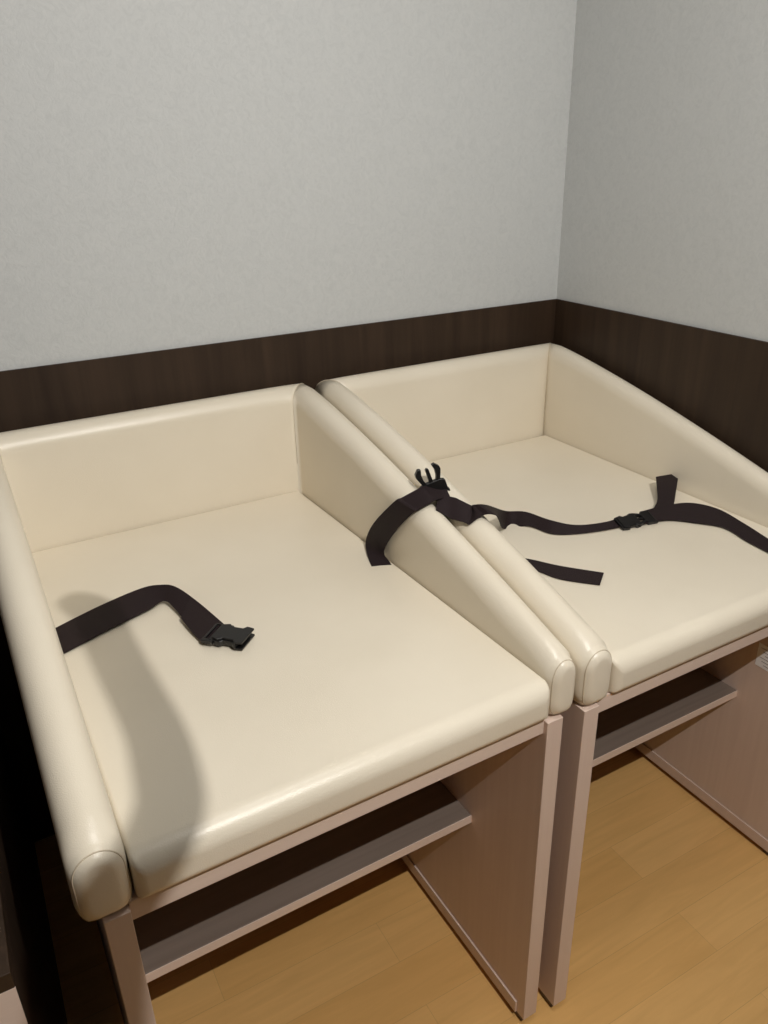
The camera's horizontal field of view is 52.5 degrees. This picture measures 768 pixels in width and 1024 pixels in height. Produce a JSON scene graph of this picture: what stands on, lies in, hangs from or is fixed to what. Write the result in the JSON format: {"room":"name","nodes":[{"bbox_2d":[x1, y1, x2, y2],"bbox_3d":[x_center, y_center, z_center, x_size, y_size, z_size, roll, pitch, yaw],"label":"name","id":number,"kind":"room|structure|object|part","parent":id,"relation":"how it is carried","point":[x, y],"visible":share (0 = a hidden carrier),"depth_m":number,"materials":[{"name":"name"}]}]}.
{"room":"baby changing room","nodes":[
{"label":"baby changing room","id":0,"kind":"room"},
{"bbox_2d":[0,0,576,370],"bbox_3d":[-0.493,-0.420,1.604,2.300,2.400,0.100,-14,28,-26],"label":"wall","id":1,"kind":"structure","parent":0,"point":[174,173],"depth_m":1.58,"materials":[{"name":"paint"}]},
{"bbox_2d":[0,299,555,841],"bbox_3d":[-0.450,0.179,1.829,2.106,1.121,0.006,-14,28,-26],"label":"wainscot","id":2,"kind":"structure","parent":1,"relation":"attached to","point":[69,391],"depth_m":1.72,"materials":[{"name":"brown wood"}]},
{"bbox_2d":[34,747,767,1023],"bbox_3d":[0.413,1.356,0.682,2.300,0.100,3.700,-14,28,-26],"label":"floor","id":3,"kind":"structure","parent":0,"point":[671,920],"depth_m":1.59,"materials":[{"name":"brown wood"}]},
{"bbox_2d":[0,726,67,1023],"bbox_3d":[-0.867,0.709,1.219,0.575,0.685,0.910,-14,28,-26],"label":"storage unit","id":4,"kind":"object","parent":3,"relation":"on","point":[30,987],"visible":1,"depth_m":1.18,"materials":[{"name":"brown wood"}]},
{"bbox_2d":[0,383,575,1023],"bbox_3d":[-0.229,0.396,1.469,0.758,1.017,0.927,-15,28,-27],"label":"table","id":5,"kind":"object","parent":3,"relation":"on","point":[260,672],"visible":1,"depth_m":1.26,"materials":[{"name":"beige leather"}]},
{"bbox_3d":[-0.518,0.608,1.375,0.030,0.690,0.909,-15,28,-27],"label":"panel","id":6,"kind":"part","parent":5,"relation":"part of","materials":[{"name":"brown wood"}]},
{"bbox_2d":[133,780,469,974],"bbox_3d":[-0.285,0.508,1.588,0.610,0.017,0.725,-15,28,-27],"label":"shelf","id":7,"kind":"object","parent":5,"relation":"attached to","point":[175,934],"depth_m":1.32,"materials":[{"name":"beige wood"}]},
{"bbox_3d":[0.036,0.464,1.661,0.030,0.690,0.909,-15,28,-27],"label":"panel","id":8,"kind":"part","parent":5,"relation":"part of","materials":[{"name":"brown wood"}]},
{"bbox_2d":[315,343,767,1006],"bbox_3d":[0.370,0.245,1.766,0.731,1.017,0.927,-14,28,-26],"label":"table","id":9,"kind":"object","parent":3,"relation":"on","point":[637,536],"visible":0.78,"depth_m":1.66,"materials":[{"name":"beige leather"}]},
{"bbox_3d":[0.099,0.451,1.685,0.030,0.690,0.909,-14,28,-26],"label":"panel","id":10,"kind":"part","parent":9,"relation":"part of","materials":[{"name":"brown wood"}]},
{"bbox_2d":[593,667,736,759],"bbox_3d":[0.341,0.350,1.899,0.626,0.017,0.725,-14,28,-26],"label":"shelf","id":11,"kind":"object","parent":9,"relation":"attached to","point":[621,727],"depth_m":1.69,"materials":[{"name":"beige wood"}]},
{"bbox_3d":[0.669,0.305,1.974,0.030,0.690,0.909,-14,28,-26],"label":"panel","id":12,"kind":"part","parent":9,"relation":"part of","materials":[{"name":"brown wood"}]},
{"bbox_2d":[556,0,767,341],"bbox_3d":[1.351,-0.024,0.641,0.100,2.400,3.700,-14,28,-26],"label":"wall","id":13,"kind":"structure","parent":0,"point":[665,211],"depth_m":1.65,"materials":[{"name":"paint"}]},
{"bbox_2d":[553,299,767,471],"bbox_3d":[1.319,0.569,0.885,0.006,1.121,3.500,-14,28,-26],"label":"wall paneling","id":14,"kind":"structure","parent":13,"relation":"attached to","point":[717,381],"depth_m":1.73,"materials":[{"name":"brown wood"}]}
]}

